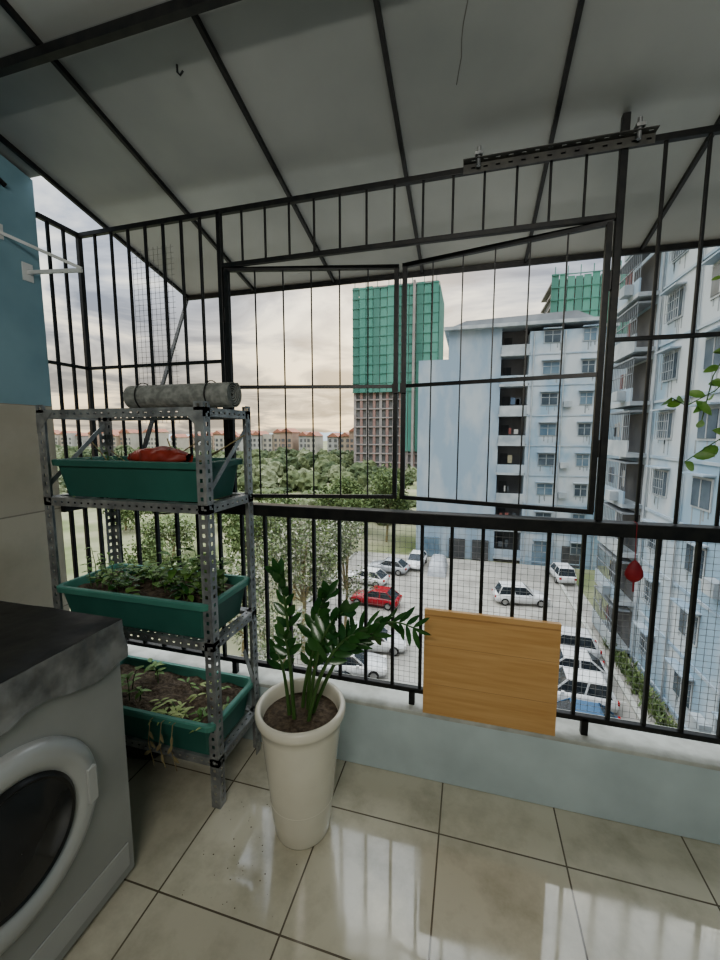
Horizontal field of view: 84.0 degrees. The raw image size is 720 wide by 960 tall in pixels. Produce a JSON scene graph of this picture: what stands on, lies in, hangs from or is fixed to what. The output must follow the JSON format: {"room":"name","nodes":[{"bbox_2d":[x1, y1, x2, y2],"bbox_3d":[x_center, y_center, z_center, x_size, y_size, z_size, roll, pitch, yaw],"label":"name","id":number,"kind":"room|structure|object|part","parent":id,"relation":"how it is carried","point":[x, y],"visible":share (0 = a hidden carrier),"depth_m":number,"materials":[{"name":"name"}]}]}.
{"room":"apartment balcony","nodes":[
{"label":"apartment balcony","id":0,"kind":"room"},
{"bbox_2d":[0,154,69,610],"bbox_3d":[-1.760,-0.206,0.464,0.120,3.103,2.705,2,7,15],"label":"wall","id":1,"kind":"structure","parent":0,"point":[25,574],"depth_m":1.63,"materials":[{"name":"paint"}]},
{"bbox_2d":[0,178,6,186],"bbox_3d":[-1.375,-1.160,1.466,0.045,0.082,0.146,2,7,15],"label":"wall hook","id":2,"kind":"object","parent":1,"relation":"attached to","point":[3,183],"visible":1,"depth_m":1.53,"materials":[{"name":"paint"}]},
{"bbox_2d":[0,224,82,282],"bbox_3d":[-1.246,-0.893,1.548,0.267,0.180,0.145,2,7,15],"label":"bracket","id":3,"kind":"object","parent":1,"relation":"attached to","point":[28,272],"visible":1,"depth_m":1.59,"materials":[{"name":"white metal"}]},
{"bbox_2d":[0,0,719,295],"bbox_3d":[0.123,-1.328,0.257,3.793,0.907,3.550,2,7,15],"label":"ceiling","id":4,"kind":"structure","parent":0,"point":[310,75],"depth_m":1.32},
{"bbox_2d":[0,0,719,448],"bbox_3d":[0.180,-0.740,0.358,3.645,1.990,3.449,2,7,15],"label":"roof frame","id":5,"kind":"object","parent":4,"relation":"attached to","point":[171,11],"visible":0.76,"depth_m":1.31,"materials":[{"name":"paint"}]},
{"bbox_2d":[35,112,719,526],"bbox_3d":[0.371,-0.505,1.359,3.527,1.293,0.201,2,7,15],"label":"window grille","id":6,"kind":"object","parent":5,"relation":"attached to","point":[710,131],"depth_m":1.43,"materials":[{"name":"metal"}]},
{"bbox_2d":[223,264,398,498],"bbox_3d":[-0.209,-0.402,1.709,0.742,0.968,0.033,0,7,3],"label":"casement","id":7,"kind":"object","parent":6,"relation":"attached to","point":[227,295],"visible":0.85,"depth_m":1.70,"materials":[{"name":"paint"}]},
{"bbox_2d":[131,244,719,731],"bbox_3d":[0.528,-0.064,1.478,3.221,1.851,0.001,2,7,15],"label":"wire mesh","id":8,"kind":"object","parent":6,"relation":"attached to","point":[157,254],"visible":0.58,"depth_m":1.52,"materials":[{"name":"grey metal"}]},
{"bbox_2d":[400,219,613,514],"bbox_3d":[0.502,-0.379,1.513,0.742,0.968,0.033,3,7,27],"label":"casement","id":9,"kind":"object","parent":6,"relation":"attached to","point":[608,224],"visible":1,"depth_m":1.45,"materials":[{"name":"paint"}]},
{"bbox_3d":[0.626,-1.075,1.284,0.570,0.068,0.033,2,7,15],"label":"slotted angle bracket","id":10,"kind":"part","parent":6,"relation":"part of","materials":[{"name":"grey metal"}]},
{"bbox_2d":[661,275,719,470],"bbox_3d":[1.286,-0.035,1.432,0.380,1.983,0.102,2,7,15],"label":"climbing vine","id":11,"kind":"object","parent":6,"relation":"attached to","point":[709,451],"visible":0.97,"depth_m":1.41,"materials":[{"name":"green plant"}]},
{"bbox_2d":[62,735,719,959],"bbox_3d":[0.036,1.447,0.329,3.755,0.150,3.030,2,7,15],"label":"floor","id":12,"kind":"structure","parent":0,"point":[405,867],"depth_m":1.26,"materials":[{"name":"tile"}]},
{"bbox_2d":[0,601,134,959],"bbox_3d":[-1.083,0.861,1.027,0.680,0.854,0.652,2,7,15],"label":"washing machine","id":13,"kind":"object","parent":12,"relation":"on","point":[66,839],"visible":1,"depth_m":1.04,"materials":[{"name":"silver metal"}]},
{"bbox_2d":[35,401,260,808],"bbox_3d":[-0.841,0.459,1.655,0.740,1.510,0.304,2,7,15],"label":"storage rack","id":14,"kind":"object","parent":12,"relation":"on","point":[200,415],"visible":0.77,"depth_m":1.51,"materials":[{"name":"metal"}]},
{"bbox_2d":[51,435,244,501],"bbox_3d":[-0.803,-0.059,1.587,0.769,0.241,0.284,2,7,15],"label":"planter box","id":15,"kind":"object","parent":14,"relation":"on","point":[165,473],"visible":0.91,"depth_m":1.49,"materials":[{"name":"plastic"}]},
{"bbox_2d":[56,546,249,638],"bbox_3d":[-0.834,0.409,1.642,0.709,0.297,0.321,2,7,15],"label":"planter box","id":16,"kind":"object","parent":14,"relation":"on","point":[160,598],"visible":0.83,"depth_m":1.56,"materials":[{"name":"plastic"}]},
{"bbox_2d":[123,380,241,407],"bbox_3d":[-0.668,-0.315,1.494,0.450,0.105,0.105,2,7,15],"label":"rolled mat","id":17,"kind":"object","parent":14,"relation":"on","point":[221,394],"visible":0.96,"depth_m":1.46,"materials":[{"name":"grey fabric"}]},
{"bbox_2d":[120,655,253,770],"bbox_3d":[-0.838,0.917,1.675,0.714,0.276,0.348,2,7,15],"label":"planter box","id":18,"kind":"object","parent":14,"relation":"on","point":[165,703],"visible":0.81,"depth_m":1.62,"materials":[{"name":"plastic"}]},
{"bbox_2d":[255,557,430,849],"bbox_3d":[-0.071,0.753,1.362,0.588,0.992,0.328,2,7,15],"label":"plant","id":19,"kind":"object","parent":12,"relation":"on","point":[298,720],"visible":1,"depth_m":1.35,"materials":[{"name":"green plant"}]},
{"bbox_2d":[128,644,719,844],"bbox_3d":[0.334,1.077,1.610,3.635,0.292,0.315,2,7,15],"label":"wall","id":20,"kind":"structure","parent":0,"point":[662,783],"depth_m":1.51,"materials":[{"name":"paint"}]},
{"bbox_2d":[61,497,719,744],"bbox_3d":[0.365,0.541,1.490,3.545,0.815,0.218,2,7,15],"label":"balcony railing","id":21,"kind":"object","parent":20,"relation":"on","point":[698,534],"visible":0.59,"depth_m":1.51,"materials":[{"name":"metal"}]},
{"bbox_2d":[624,521,643,591],"bbox_3d":[0.932,0.262,1.354,0.040,0.240,0.051,-6,9,-41],"label":"pouch","id":22,"kind":"object","parent":21,"relation":"hanging from","point":[633,573],"visible":1,"depth_m":1.35,"materials":[{"name":"fabric"}]},
{"bbox_2d":[423,607,561,735],"bbox_3d":[0.487,0.722,1.521,0.485,0.432,0.020,2,7,15],"label":"board","id":23,"kind":"object","parent":20,"relation":"on","point":[503,671],"visible":1,"depth_m":1.51,"materials":[{"name":"brown wood"}]},
{"label":"outside","id":24,"kind":"structure","parent":0,"visible":0},
{"bbox_2d":[169,431,342,440],"bbox_3d":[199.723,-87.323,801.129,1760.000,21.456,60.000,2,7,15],"label":"hills","id":25,"kind":"structure","parent":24,"point":[325,435],"depth_m":868.85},
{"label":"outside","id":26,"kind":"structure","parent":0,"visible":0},
{"bbox_2d":[60,441,676,723],"bbox_3d":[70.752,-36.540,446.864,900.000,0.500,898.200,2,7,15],"label":"ground","id":27,"kind":"structure","parent":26,"point":[232,649],"depth_m":52.36,"materials":[{"name":"green plant"}]},
{"bbox_2d":[102,509,153,529],"bbox_3d":[-35.307,4.073,60.574,8.493,7.097,8.034,0,7,-4],"label":"tree","id":28,"kind":"object","parent":27,"relation":"on","point":[127,514],"visible":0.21,"depth_m":59.09,"materials":[{"name":"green plant"}]},
{"bbox_2d":[105,532,174,566],"bbox_3d":[-18.688,7.666,34.878,6.186,5.836,6.128,2,7,15],"label":"tree","id":29,"kind":"object","parent":27,"relation":"on","point":[147,555],"visible":0.16,"depth_m":34.66,"materials":[{"name":"green plant"}]},
{"bbox_2d":[54,429,242,452],"bbox_3d":[-165.559,-28.400,293.810,185.664,18.297,17.988,2,7,15],"label":"townhouses","id":30,"kind":"structure","parent":27,"relation":"on","point":[132,435],"depth_m":289.65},
{"bbox_2d":[140,514,195,556],"bbox_3d":[-22.068,6.316,46.403,7.144,5.885,6.947,-4,8,-30],"label":"tree","id":31,"kind":"object","parent":27,"relation":"on","point":[170,527],"visible":0.69,"depth_m":45.47,"materials":[{"name":"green plant"}]},
{"bbox_2d":[168,550,218,569],"bbox_3d":[-11.913,7.987,29.851,5.091,6.340,4.733,2,7,15],"label":"tree","id":32,"kind":"object","parent":27,"relation":"on","point":[174,555],"visible":0.04,"depth_m":29.58,"materials":[{"name":"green plant"}]},
{"bbox_2d":[210,480,244,519],"bbox_3d":[-20.694,3.730,60.941,8.614,7.691,8.021,2,7,15],"label":"tree","id":33,"kind":"object","parent":27,"relation":"on","point":[215,514],"visible":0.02,"depth_m":59.73,"materials":[{"name":"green plant"}]},
{"bbox_2d":[55,444,416,525],"bbox_3d":[-116.424,-7.410,170.786,295.658,11.503,153.512,2,7,15],"label":"trees","id":34,"kind":"object","parent":27,"relation":"on","point":[273,463],"visible":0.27,"depth_m":126.15,"materials":[{"name":"green plant"}]},
{"bbox_2d":[197,545,275,656],"bbox_3d":[-6.734,7.957,23.305,5.351,7.888,5.855,2,7,15],"label":"tree","id":35,"kind":"object","parent":27,"relation":"on","point":[259,590],"visible":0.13,"depth_m":23.13,"materials":[{"name":"green plant"}]},
{"bbox_2d":[215,514,286,578],"bbox_3d":[-10.535,6.261,38.884,6.932,7.702,6.000,-1,7,-12],"label":"tree","id":36,"kind":"object","parent":27,"relation":"on","point":[234,533],"visible":0.39,"depth_m":37.61,"materials":[{"name":"green plant"}]},
{"bbox_2d":[258,488,307,543],"bbox_3d":[-11.032,4.807,51.901,7.150,7.616,8.327,-5,8,-38],"label":"tree","id":37,"kind":"object","parent":27,"relation":"on","point":[288,501],"visible":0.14,"depth_m":50.86,"materials":[{"name":"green plant"}]},
{"bbox_2d":[214,427,353,453],"bbox_3d":[-37.351,-22.039,238.316,101.670,18.337,17.872,2,7,15],"label":"townhouses","id":38,"kind":"structure","parent":27,"relation":"on","point":[296,440],"depth_m":233.19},
{"bbox_2d":[256,501,330,600],"bbox_3d":[-5.594,6.259,34.538,6.612,8.693,6.082,2,7,15],"label":"tree","id":39,"kind":"object","parent":27,"relation":"on","point":[278,520],"visible":0.12,"depth_m":33.88,"materials":[{"name":"green plant"}]},
{"bbox_2d":[308,482,367,543],"bbox_3d":[-2.822,4.705,47.054,7.938,8.922,7.229,2,7,15],"label":"tree","id":40,"kind":"object","parent":27,"relation":"on","point":[325,501],"visible":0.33,"depth_m":46.74,"materials":[{"name":"green plant"}]},
{"bbox_2d":[329,475,377,523],"bbox_3d":[-0.733,3.535,60.236,8.919,8.235,9.175,2,7,15],"label":"tree","id":41,"kind":"object","parent":27,"relation":"on","point":[347,488],"visible":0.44,"depth_m":59.26,"materials":[{"name":"green plant"}]},
{"bbox_2d":[364,462,416,541],"bbox_3d":[3.856,2.986,53.849,6.998,10.781,7.753,-1,7,-10],"label":"tree","id":42,"kind":"object","parent":27,"relation":"on","point":[401,503],"visible":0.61,"depth_m":52.13,"materials":[{"name":"green plant"}]},
{"bbox_2d":[352,277,443,469],"bbox_3d":[15.704,-39.301,159.694,32.200,70.600,27.000,2,7,15],"label":"building","id":43,"kind":"structure","parent":27,"relation":"on","point":[419,294],"depth_m":148.88,"materials":[{"name":"concrete"}]},
{"bbox_2d":[258,552,647,722],"bbox_3d":[4.439,11.543,25.672,22.200,0.200,43.000,2,7,15],"label":"kerb","id":44,"kind":"object","parent":27,"relation":"on","point":[605,658],"visible":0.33,"depth_m":25.64,"materials":[{"name":"concrete"}]},
{"bbox_2d":[416,310,625,569],"bbox_3d":[20.726,-4.659,48.832,25.900,27.100,13.050,2,7,15],"label":"apartment building","id":45,"kind":"structure","parent":27,"relation":"on","point":[544,330],"depth_m":43.93,"materials":[{"name":"concrete"}]},
{"bbox_2d":[541,260,629,333],"bbox_3d":[69.087,-30.497,122.525,25.200,61.600,22.000,2,7,15],"label":"construction tower","id":46,"kind":"structure","parent":27,"relation":"on","point":[583,292],"depth_m":112.60,"materials":[{"name":"green safety netting"},{"name":"raw concrete"}]},
{"bbox_2d":[592,246,719,733],"bbox_3d":[19.385,-0.397,13.296,12.600,26.750,30.800,2,7,15],"label":"apartment block","id":47,"kind":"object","parent":27,"relation":"on","point":[676,269],"visible":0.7,"depth_m":21.88,"materials":[{"name":"white concrete"}]},
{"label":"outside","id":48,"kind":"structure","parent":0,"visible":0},
{"bbox_2d":[258,551,675,725],"bbox_3d":[5.158,11.666,25.280,23.400,0.044,44.600,2,7,15],"label":"parking lot","id":49,"kind":"structure","parent":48,"point":[506,569],"depth_m":34.76,"materials":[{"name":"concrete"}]},
{"bbox_2d":[234,599,310,662],"bbox_3d":[-4.280,9.124,20.600,4.144,6.184,4.222,-2,7,-18],"label":"tree","id":50,"kind":"object","parent":49,"relation":"on","point":[261,626],"visible":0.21,"depth_m":20.07,"materials":[{"name":"green plant"}]},
{"bbox_2d":[245,503,349,660],"bbox_3d":[-4.167,6.425,25.407,6.881,10.445,6.150,2,7,15],"label":"tree","id":51,"kind":"object","parent":49,"relation":"on","point":[321,554],"visible":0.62,"depth_m":24.30,"materials":[{"name":"green plant"}]},
{"bbox_2d":[318,520,376,627],"bbox_3d":[-0.892,6.588,28.835,4.676,9.336,4.905,2,7,15],"label":"tree","id":52,"kind":"object","parent":49,"relation":"on","point":[350,539],"visible":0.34,"depth_m":28.30,"materials":[{"name":"green plant"}]},
{"bbox_2d":[318,649,386,678],"bbox_3d":[-0.566,11.027,24.381,4.410,1.427,2.000,0,7,3],"label":"car","id":53,"kind":"object","parent":49,"relation":"on","point":[373,658],"visible":0.38,"depth_m":23.61,"materials":[{"name":"paint"}]},
{"bbox_2d":[345,567,389,585],"bbox_3d":[0.595,9.334,39.103,4.410,1.427,2.000,3,7,25],"label":"car","id":54,"kind":"object","parent":49,"relation":"on","point":[381,574],"visible":0.53,"depth_m":38.35,"materials":[{"name":"paint"}]},
{"bbox_2d":[349,585,401,610],"bbox_3d":[1.311,9.901,34.172,4.310,1.427,2.000,2,7,20],"label":"car","id":55,"kind":"object","parent":49,"relation":"on","point":[373,601],"visible":0.53,"depth_m":33.41,"materials":[{"name":"paint"}]},
{"bbox_2d":[349,621,405,656],"bbox_3d":[0.901,10.620,27.062,4.410,1.624,2.000,1,7,5],"label":"car","id":56,"kind":"object","parent":49,"relation":"on","point":[398,641],"visible":0.37,"depth_m":26.21,"materials":[{"name":"paint"}]},
{"bbox_2d":[368,557,409,575],"bbox_3d":[3.019,8.972,42.256,4.310,1.427,2.000,3,7,23],"label":"car","id":57,"kind":"object","parent":49,"relation":"on","point":[401,565],"visible":0.7,"depth_m":41.52,"materials":[{"name":"paint"}]},
{"bbox_2d":[406,550,426,569],"bbox_3d":[6.236,8.752,44.168,2.000,1.427,4.410,2,7,20],"label":"car","id":58,"kind":"object","parent":49,"relation":"on","point":[415,554],"visible":0.55,"depth_m":43.50,"materials":[{"name":"paint"}]},
{"bbox_2d":[427,554,447,577],"bbox_3d":[8.345,8.885,42.763,1.939,1.476,4.400,2,7,15],"label":"car","id":59,"kind":"object","parent":49,"relation":"on","point":[433,562],"visible":0.9,"depth_m":41.17,"materials":[{"name":"silver metal"}]},
{"bbox_2d":[492,581,550,607],"bbox_3d":[13.826,9.768,34.467,4.510,1.624,2.000,1,7,7],"label":"car","id":60,"kind":"object","parent":49,"relation":"on","point":[532,595],"visible":0.82,"depth_m":33.81,"materials":[{"name":"paint"}]},
{"bbox_2d":[549,562,576,583],"bbox_3d":[20.167,9.114,40.155,2.000,1.624,4.410,1,7,10],"label":"car","id":61,"kind":"object","parent":49,"relation":"on","point":[565,575],"visible":0.74,"depth_m":38.46,"materials":[{"name":"paint"}]},
{"bbox_2d":[560,625,601,658],"bbox_3d":[13.417,10.679,26.545,4.310,1.624,2.000,2,7,17],"label":"car","id":62,"kind":"object","parent":49,"relation":"on","point":[566,641],"visible":0.2,"depth_m":25.68,"materials":[{"name":"paint"}]},
{"bbox_2d":[559,646,607,682],"bbox_3d":[12.442,11.055,24.143,4.410,1.427,2.000,2,7,17],"label":"car","id":63,"kind":"object","parent":49,"relation":"on","point":[582,654],"visible":0.24,"depth_m":23.48,"materials":[{"name":"paint"}]},
{"bbox_2d":[557,666,619,712],"bbox_3d":[11.370,11.231,21.745,4.410,1.624,2.000,2,7,17],"label":"car","id":64,"kind":"object","parent":49,"relation":"on","point":[599,680],"visible":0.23,"depth_m":20.95,"materials":[{"name":"paint"}]},
{"bbox_2d":[557,697,620,718],"bbox_3d":[10.394,11.606,19.344,4.210,1.427,2.000,2,7,17],"label":"car","id":65,"kind":"object","parent":49,"relation":"on","point":[565,703],"visible":0.06,"depth_m":19.36,"materials":[{"name":"paint"}]},
{"bbox_2d":[602,637,677,727],"bbox_3d":[14.973,12.059,19.062,1.927,0.608,18.509,2,7,15],"label":"hedge","id":66,"kind":"object","parent":49,"relation":"on","point":[622,659],"visible":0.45,"depth_m":22.38,"materials":[{"name":"green plant"}]}
]}

